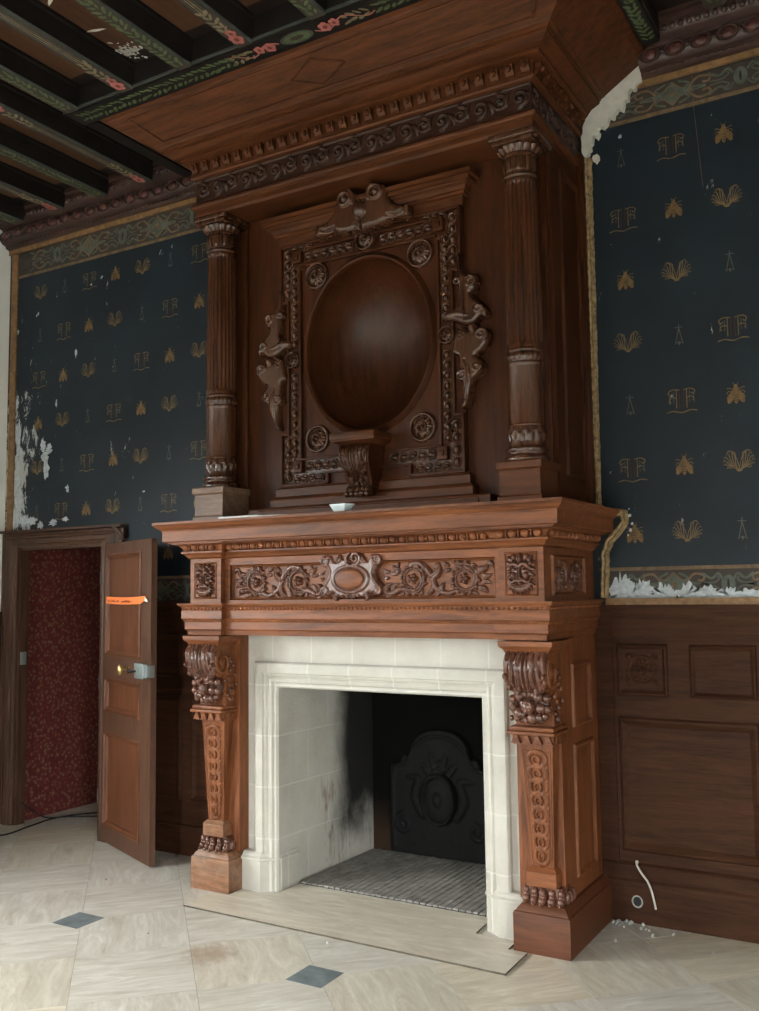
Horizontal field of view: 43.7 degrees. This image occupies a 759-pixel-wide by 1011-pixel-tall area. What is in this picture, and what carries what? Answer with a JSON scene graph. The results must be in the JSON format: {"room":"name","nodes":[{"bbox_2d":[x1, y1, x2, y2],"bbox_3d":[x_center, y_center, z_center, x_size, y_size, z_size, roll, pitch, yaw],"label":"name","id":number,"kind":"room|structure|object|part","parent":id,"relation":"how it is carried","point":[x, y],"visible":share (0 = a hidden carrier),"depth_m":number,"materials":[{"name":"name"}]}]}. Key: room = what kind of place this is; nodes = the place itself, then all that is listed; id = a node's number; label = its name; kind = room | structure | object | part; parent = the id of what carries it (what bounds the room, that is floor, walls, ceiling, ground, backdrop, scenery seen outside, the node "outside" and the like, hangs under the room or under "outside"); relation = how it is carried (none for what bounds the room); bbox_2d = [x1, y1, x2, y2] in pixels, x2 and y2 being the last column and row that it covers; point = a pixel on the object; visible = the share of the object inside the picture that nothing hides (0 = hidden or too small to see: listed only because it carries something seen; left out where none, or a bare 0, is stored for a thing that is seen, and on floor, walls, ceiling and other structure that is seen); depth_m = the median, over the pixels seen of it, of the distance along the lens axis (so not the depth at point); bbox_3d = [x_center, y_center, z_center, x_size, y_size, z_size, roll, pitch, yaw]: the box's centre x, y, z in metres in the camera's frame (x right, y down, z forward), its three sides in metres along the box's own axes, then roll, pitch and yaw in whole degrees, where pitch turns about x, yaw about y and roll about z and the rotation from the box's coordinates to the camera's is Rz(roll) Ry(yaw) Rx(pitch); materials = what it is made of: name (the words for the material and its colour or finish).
{"room":"historic interior","nodes":[
{"label":"historic interior","id":0,"kind":"room"},
{"bbox_2d":[0,230,10,611],"bbox_3d":[-4.911,-0.249,3.997,0.212,4.675,7.681,-4,-6,30],"label":"wall","id":1,"kind":"structure","parent":0,"point":[5,259],"depth_m":7.30,"materials":[{"name":"white paint"}]},
{"bbox_2d":[0,612,1,670],"bbox_3d":[-4.782,1.301,3.793,0.039,1.547,7.681,-4,-6,30],"label":"wainscot","id":2,"kind":"structure","parent":1,"relation":"attached to","point":[0,612],"depth_m":7.10,"materials":[{"name":"brown wood"}]},
{"bbox_2d":[25,547,100,819],"bbox_3d":[-1.618,1.074,7.317,1.785,2.550,1.440,-4,-6,30],"label":"wall","id":3,"kind":"structure","parent":0,"point":[64,584],"depth_m":7.42,"materials":[{"name":"red fabric"}]},
{"bbox_2d":[5,203,207,601],"bbox_3d":[-1.808,-0.051,6.647,2.835,4.675,0.063,-4,-6,30],"label":"wall","id":4,"kind":"structure","parent":0,"point":[110,421],"depth_m":6.72,"materials":[{"name":"blue paper"}]},
{"bbox_2d":[6,254,18,530],"bbox_3d":[-2.819,-0.864,7.277,0.066,2.184,0.010,-4,-6,30],"label":"trim","id":5,"kind":"structure","parent":4,"relation":"attached to","point":[15,258],"depth_m":7.27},
{"bbox_2d":[0,524,126,842],"bbox_3d":[-2.290,1.236,6.792,1.288,2.150,0.123,-4,-6,30],"label":"door frame","id":6,"kind":"structure","parent":4,"relation":"attached to","point":[16,548],"depth_m":6.98,"materials":[{"name":"brown wood"}]},
{"bbox_2d":[0,161,195,250],"bbox_3d":[-1.905,-2.184,6.739,2.393,0.253,0.187,-4,-6,30],"label":"crown molding","id":7,"kind":"structure","parent":4,"relation":"attached to","point":[126,197],"depth_m":6.81,"materials":[{"name":"brown wood"}]},
{"bbox_2d":[9,197,195,255],"bbox_3d":[-1.853,-2.036,6.794,2.410,0.034,0.019,-4,-6,30],"label":"trim","id":8,"kind":"structure","parent":4,"relation":"attached to","point":[190,201],"depth_m":6.86,"materials":[{"name":"beige wood"}]},
{"bbox_2d":[112,526,126,538],"bbox_3d":[-1.810,0.178,6.559,0.124,0.107,0.054,-4,-6,30],"label":"trim","id":9,"kind":"structure","parent":4,"relation":"attached to","point":[122,532],"depth_m":6.53,"materials":[{"name":"brown wood"}]},
{"bbox_2d":[97,538,157,866],"bbox_3d":[-1.692,1.236,6.194,0.114,2.002,0.887,3,-6,-36],"label":"door","id":10,"kind":"structure","parent":4,"relation":"in","point":[128,766],"depth_m":6.13,"materials":[{"name":"brown wood"}]},
{"bbox_3d":[-1.681,1.822,6.184,0.037,0.621,0.621,3,-6,-36],"label":"panel","id":11,"kind":"part","parent":10,"relation":"part of","materials":[{"name":"brown wood"}]},
{"bbox_3d":[-1.688,1.263,6.234,0.037,0.230,0.621,3,-6,-36],"label":"panel","id":12,"kind":"part","parent":10,"relation":"part of","materials":[{"name":"brown wood"}]},
{"bbox_3d":[-1.696,0.658,6.289,0.037,0.689,0.621,3,-6,-36],"label":"panel","id":13,"kind":"part","parent":10,"relation":"part of","materials":[{"name":"brown wood"}]},
{"bbox_3d":[-1.666,1.065,6.143,0.073,0.071,0.051,3,-6,-36],"label":"knob","id":14,"kind":"part","parent":10,"relation":"part of","materials":[{"name":"gold metal"}]},
{"bbox_2d":[106,596,147,604],"bbox_3d":[-1.656,0.621,6.200,0.011,0.055,0.722,3,-6,-36],"label":"tape strip","id":15,"kind":"object","parent":10,"relation":"attached to","point":[109,600],"visible":1,"depth_m":6.21,"materials":[{"name":"orange paper"}]},
{"bbox_2d":[155,601,207,855],"bbox_3d":[-1.168,1.427,6.088,1.334,1.615,0.038,-4,-6,30],"label":"wainscot","id":16,"kind":"structure","parent":4,"relation":"attached to","point":[181,805],"depth_m":6.17,"materials":[{"name":"brown wood"}]},
{"bbox_3d":[-1.490,1.579,6.262,0.468,0.672,0.018,-4,-6,30],"label":"panel","id":17,"kind":"part","parent":16,"relation":"part of","materials":[{"name":"brown wood"}]},
{"bbox_3d":[-1.497,0.991,6.316,0.468,0.289,0.016,-4,-6,30],"label":"oblong panel","id":18,"kind":"part","parent":16,"relation":"part of","materials":[{"name":"brown wood"}]},
{"bbox_3d":[-1.026,1.548,5.988,0.442,0.672,0.018,-4,-6,30],"label":"panel","id":19,"kind":"part","parent":16,"relation":"part of","materials":[{"name":"brown wood"}]},
{"bbox_2d":[0,0,692,202],"bbox_3d":[-1.473,-2.793,2.290,8.147,0.173,8.330,-4,-6,30],"label":"ceiling","id":20,"kind":"structure","parent":0,"point":[172,11],"depth_m":4.99,"materials":[{"name":"paint"}]},
{"bbox_2d":[0,193,23,224],"bbox_3d":[-4.621,-2.453,3.914,0.128,0.146,7.488,-4,-6,30],"label":"beam","id":21,"kind":"structure","parent":20,"relation":"attached to","point":[11,210],"depth_m":7.01,"materials":[{"name":"brown paint"}]},
{"bbox_2d":[0,161,64,211],"bbox_3d":[-4.241,-2.478,3.690,0.128,0.147,7.488,-4,-6,30],"label":"beam","id":22,"kind":"structure","parent":20,"relation":"attached to","point":[13,180],"depth_m":6.63,"materials":[{"name":"brown paint"}]},
{"bbox_2d":[0,39,80,113],"bbox_3d":[-3.447,-2.579,2.685,0.128,0.146,6.562,-4,-6,30],"label":"beam","id":23,"kind":"structure","parent":20,"relation":"attached to","point":[17,67],"depth_m":5.23,"materials":[{"name":"brown paint"}]},
{"bbox_2d":[0,123,108,198],"bbox_3d":[-3.861,-2.503,3.466,0.128,0.146,7.488,-4,-6,30],"label":"beam","id":24,"kind":"structure","parent":20,"relation":"attached to","point":[15,145],"depth_m":6.24,"materials":[{"name":"brown paint"}]},
{"bbox_2d":[0,0,135,92],"bbox_3d":[-3.075,-2.603,2.465,0.128,0.147,6.562,-4,-6,30],"label":"beam","id":25,"kind":"structure","parent":20,"relation":"attached to","point":[33,19],"depth_m":4.86,"materials":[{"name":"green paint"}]},
{"bbox_2d":[0,79,152,184],"bbox_3d":[-3.496,-2.527,3.250,0.128,0.147,7.488,-4,-6,30],"label":"beam","id":26,"kind":"structure","parent":20,"relation":"attached to","point":[17,105],"depth_m":5.85,"materials":[{"name":"brown paint"}]},
{"bbox_2d":[73,0,193,70],"bbox_3d":[-2.709,-2.628,2.249,0.128,0.146,6.562,-4,-6,30],"label":"beam","id":27,"kind":"structure","parent":20,"relation":"attached to","point":[134,19],"depth_m":4.76,"materials":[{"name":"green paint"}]},
{"bbox_2d":[88,121,191,177],"bbox_3d":[-1.467,-2.326,6.024,0.101,0.196,0.922,-4,-6,30],"label":"beam","id":28,"kind":"structure","parent":20,"relation":"attached to","point":[99,126],"depth_m":5.93,"materials":[{"name":"brown paint"}]},
{"bbox_2d":[176,0,254,47],"bbox_3d":[-2.358,-2.651,2.042,0.128,0.147,6.562,-4,-6,30],"label":"beam","id":29,"kind":"structure","parent":20,"relation":"attached to","point":[230,19],"depth_m":4.67,"materials":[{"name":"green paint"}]},
{"bbox_2d":[63,0,421,125],"bbox_3d":[-0.434,-2.451,4.777,3.196,0.198,0.150,-4,-6,30],"label":"beam","id":30,"kind":"structure","parent":20,"relation":"attached to","point":[281,28],"depth_m":4.95,"materials":[{"name":"brown paint"}]},
{"bbox_2d":[289,0,326,19],"bbox_3d":[-1.971,-2.677,1.813,0.128,0.146,6.562,-4,-6,30],"label":"beam","id":31,"kind":"structure","parent":20,"relation":"attached to","point":[313,9],"depth_m":4.54,"materials":[{"name":"brown paint"}]},
{"bbox_2d":[617,0,659,45],"bbox_3d":[1.155,-2.499,4.477,0.101,0.197,0.922,-4,-6,30],"label":"beam","id":32,"kind":"structure","parent":20,"relation":"attached to","point":[642,15],"depth_m":4.69,"materials":[{"name":"brown paint"}]},
{"bbox_2d":[702,0,725,8],"bbox_3d":[-0.295,-2.740,1.360,0.128,0.146,7.488,-4,-6,30],"label":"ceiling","id":33,"kind":"structure","parent":20,"relation":"attached to","point":[707,4],"depth_m":4.54,"materials":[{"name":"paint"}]},
{"bbox_2d":[0,802,758,1010],"bbox_3d":[-1.054,1.929,2.399,9.368,0.052,10.422,-4,-6,30],"label":"floor","id":34,"kind":"structure","parent":0,"point":[69,942],"depth_m":4.29,"materials":[{"name":"stone"}]},
{"bbox_2d":[0,802,96,835],"bbox_3d":[-2.315,2.244,6.994,1.188,0.171,0.400,2,-6,-30],"label":"cable","id":35,"kind":"object","parent":34,"relation":"on","point":[72,815],"visible":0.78,"depth_m":7.03,"materials":[{"name":"black rubber"}]},
{"bbox_2d":[183,884,526,975],"bbox_3d":[-0.101,2.105,4.835,1.866,0.009,0.616,-4,-6,30],"label":"hearth slab","id":36,"kind":"object","parent":34,"relation":"on","point":[436,934],"visible":0.9,"depth_m":4.76,"materials":[{"name":"stone"}]},
{"bbox_2d":[241,635,522,939],"bbox_3d":[0.224,1.437,5.456,1.700,1.445,1.117,-4,-6,30],"label":"stone surround","id":37,"kind":"object","parent":34,"relation":"on","point":[329,717],"visible":0.75,"depth_m":5.39,"materials":[{"name":"stone"}]},
{"bbox_2d":[152,497,619,960],"bbox_3d":[-0.011,1.094,5.097,2.460,2.071,0.882,-4,-6,30],"label":"mantelpiece","id":38,"kind":"object","parent":34,"relation":"on","point":[519,573],"visible":1,"depth_m":4.71,"materials":[{"name":"brown wood"}]},
{"bbox_2d":[218,514,285,518],"bbox_3d":[-0.605,0.063,5.197,0.531,0.012,0.238,-4,-6,30],"label":"paper sheet","id":39,"kind":"object","parent":38,"relation":"on","point":[282,514],"visible":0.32,"depth_m":5.15,"materials":[{"name":"white paper"}]},
{"bbox_2d":[329,503,354,510],"bbox_3d":[-0.192,0.014,4.861,0.147,0.039,0.095,-4,-6,30],"label":"dish","id":40,"kind":"object","parent":38,"relation":"on","point":[343,506],"visible":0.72,"depth_m":4.82,"materials":[{"name":"white ceramic"}]},
{"bbox_2d":[99,0,645,519],"bbox_3d":[-0.097,-1.210,5.208,2.950,2.540,1.105,-4,-6,30],"label":"overmantel","id":41,"kind":"object","parent":38,"relation":"on","point":[390,208],"visible":1,"depth_m":5.03,"materials":[{"name":"brown wood"}]},
{"bbox_2d":[329,429,390,445],"bbox_3d":[-0.097,-0.352,5.112,0.280,0.068,0.212,-4,-6,30],"label":"shelf","id":42,"kind":"object","parent":41,"relation":"attached to","point":[371,437],"depth_m":5.04,"materials":[{"name":"brown wood"}]},
{"bbox_3d":[-0.052,-1.613,5.330,1.357,0.196,0.262,-4,-6,30],"label":"niche cornice","id":43,"kind":"part","parent":41,"relation":"part of","materials":[{"name":"brown wood"}]},
{"bbox_2d":[312,260,429,428],"bbox_3d":[0.050,-0.877,5.420,0.792,0.955,0.391,-4,-6,30],"label":"oval panel","id":44,"kind":"object","parent":41,"relation":"on","point":[371,326],"depth_m":5.53,"materials":[{"name":"brown wood"}]},
{"bbox_2d":[99,0,645,170],"bbox_3d":[-0.112,-2.312,5.308,2.950,0.328,1.105,-4,-6,30],"label":"hood","id":45,"kind":"object","parent":41,"relation":"attached to","point":[595,42],"depth_m":4.85,"materials":[{"name":"brown wood"}]},
{"bbox_3d":[-0.048,-0.041,5.162,1.513,0.199,0.238,-4,-6,30],"label":"niche sill","id":46,"kind":"part","parent":41,"relation":"part of","materials":[{"name":"brown wood"}]},
{"bbox_3d":[-0.040,-2.068,5.401,2.414,0.162,0.836,-4,-6,30],"label":"bed moulding","id":47,"kind":"part","parent":41,"relation":"part of","materials":[{"name":"brown wood"}]},
{"bbox_3d":[-0.008,-1.800,5.426,2.186,0.090,0.722,-4,-6,30],"label":"architrave","id":48,"kind":"part","parent":41,"relation":"part of","materials":[{"name":"brown wood"}]},
{"bbox_3d":[1.012,-0.933,4.931,0.016,1.598,0.306,-4,-6,30],"label":"panel","id":49,"kind":"part","parent":41,"relation":"part of","materials":[{"name":"brown wood"}]},
{"bbox_2d":[152,497,619,543],"bbox_3d":[-0.023,0.122,5.184,2.460,0.119,0.882,-4,-6,30],"label":"shelf","id":50,"kind":"object","parent":38,"relation":"attached to","point":[552,514],"depth_m":4.69,"materials":[{"name":"brown wood"}]},
{"bbox_3d":[-0.002,0.227,5.208,2.305,0.094,0.805,-4,-6,30],"label":"egg moulding","id":51,"kind":"part","parent":38,"relation":"part of","materials":[{"name":"brown wood"}]},
{"bbox_3d":[0.009,0.615,5.183,2.258,0.179,0.781,-4,-6,30],"label":"architrave","id":52,"kind":"part","parent":38,"relation":"part of","materials":[{"name":"brown wood"}]},
{"bbox_3d":[1.008,0.931,4.708,0.013,0.310,0.276,-4,-6,30],"label":"panel","id":53,"kind":"part","parent":38,"relation":"part of","materials":[{"name":"brown wood"}]},
{"bbox_3d":[1.019,1.475,4.667,0.013,0.629,0.293,-4,-6,30],"label":"panel","id":54,"kind":"part","parent":38,"relation":"part of","materials":[{"name":"brown wood"}]},
{"bbox_2d":[301,848,486,916],"bbox_3d":[0.268,2.151,5.450,1.190,0.022,0.808,-4,-6,30],"label":"brick hearth","id":55,"kind":"object","parent":34,"relation":"on","point":[447,884],"visible":0.85,"depth_m":5.41,"materials":[{"name":"brick"}]},
{"bbox_2d":[390,729,485,864],"bbox_3d":[0.364,1.782,5.839,0.724,0.778,0.088,-4,-6,30],"label":"fireback","id":56,"kind":"object","parent":55,"relation":"on","point":[437,787],"visible":0.98,"depth_m":5.83,"materials":[{"name":"metal"}]},
{"bbox_2d":[86,878,713,953],"bbox_3d":[-0.143,2.097,4.755,3.455,0.027,0.736,-2,-5,16],"label":"crumbs","id":57,"kind":"object","parent":34,"relation":"on","point":[619,921],"visible":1,"depth_m":4.69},
{"bbox_2d":[578,56,758,604],"bbox_3d":[2.574,-0.314,4.358,3.655,4.675,0.302,-4,-6,30],"label":"wall","id":58,"kind":"structure","parent":0,"point":[677,255],"depth_m":4.84,"materials":[{"name":"blue paper"}]},
{"bbox_2d":[584,157,628,597],"bbox_3d":[1.195,-0.706,5.017,0.186,2.381,0.042,-4,-6,30],"label":"trim","id":59,"kind":"structure","parent":58,"relation":"attached to","point":[615,534],"depth_m":5.04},
{"bbox_2d":[581,66,641,163],"bbox_3d":[1.270,-2.112,5.090,0.385,0.509,0.037,-4,-6,30],"label":"plaster patch","id":60,"kind":"object","parent":58,"relation":"attached to","point":[615,101],"visible":0.93,"depth_m":5.10,"materials":[{"name":"white paint"}]},
{"bbox_2d":[595,604,758,943],"bbox_3d":[2.514,1.215,4.072,3.209,1.579,0.042,-4,-6,30],"label":"wainscot","id":61,"kind":"structure","parent":58,"relation":"attached to","point":[678,685],"depth_m":4.68,"materials":[{"name":"brown wood"}]},
{"bbox_3d":[1.331,0.835,4.806,0.260,0.264,0.016,-4,-6,30],"label":"square panel","id":62,"kind":"part","parent":61,"relation":"part of","materials":[{"name":"brown wood"}]},
{"bbox_2d":[635,860,656,909],"bbox_3d":[1.314,1.882,4.696,0.038,0.218,0.111,4,-7,-42],"label":"electric flex","id":63,"kind":"object","parent":61,"relation":"attached to","point":[636,861],"visible":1,"depth_m":4.68,"materials":[{"name":"white plastic"}]},
{"bbox_3d":[2.508,1.857,4.027,3.170,0.293,0.036,-4,-6,30],"label":"rail","id":64,"kind":"part","parent":61,"relation":"part of","materials":[{"name":"brown wood"}]},
{"bbox_3d":[1.518,1.392,4.647,0.680,0.667,0.020,-4,-6,30],"label":"panel","id":65,"kind":"part","parent":61,"relation":"part of","materials":[{"name":"brown wood"}]},
{"bbox_3d":[1.669,0.812,4.607,0.314,0.264,0.016,-4,-6,30],"label":"oblong panel","id":66,"kind":"part","parent":61,"relation":"part of","materials":[{"name":"brown wood"}]},
{"bbox_2d":[606,597,758,604],"bbox_3d":[2.518,0.412,4.144,3.107,0.034,0.030,-4,-6,30],"label":"trim","id":67,"kind":"structure","parent":58,"relation":"attached to","point":[707,600],"depth_m":4.72,"materials":[{"name":"beige wood"}]},
{"bbox_2d":[692,81,702,183],"bbox_3d":[1.633,-1.942,4.867,0.032,0.638,0.009,-4,-6,30],"label":"thread","id":68,"kind":"object","parent":58,"relation":"hanging from","point":[692,81],"visible":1,"depth_m":4.87,"materials":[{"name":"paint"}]},
{"bbox_2d":[637,0,758,79],"bbox_3d":[2.572,-2.466,4.257,2.825,0.253,0.187,-4,-6,30],"label":"crown molding","id":69,"kind":"structure","parent":58,"relation":"attached to","point":[691,34],"depth_m":4.79,"materials":[{"name":"brown wood"}]},
{"bbox_2d":[637,47,758,89],"bbox_3d":[2.593,-2.318,4.330,2.856,0.031,0.020,-4,-6,30],"label":"trim","id":70,"kind":"structure","parent":58,"relation":"attached to","point":[751,53],"depth_m":4.88,"materials":[{"name":"beige wood"}]}
]}

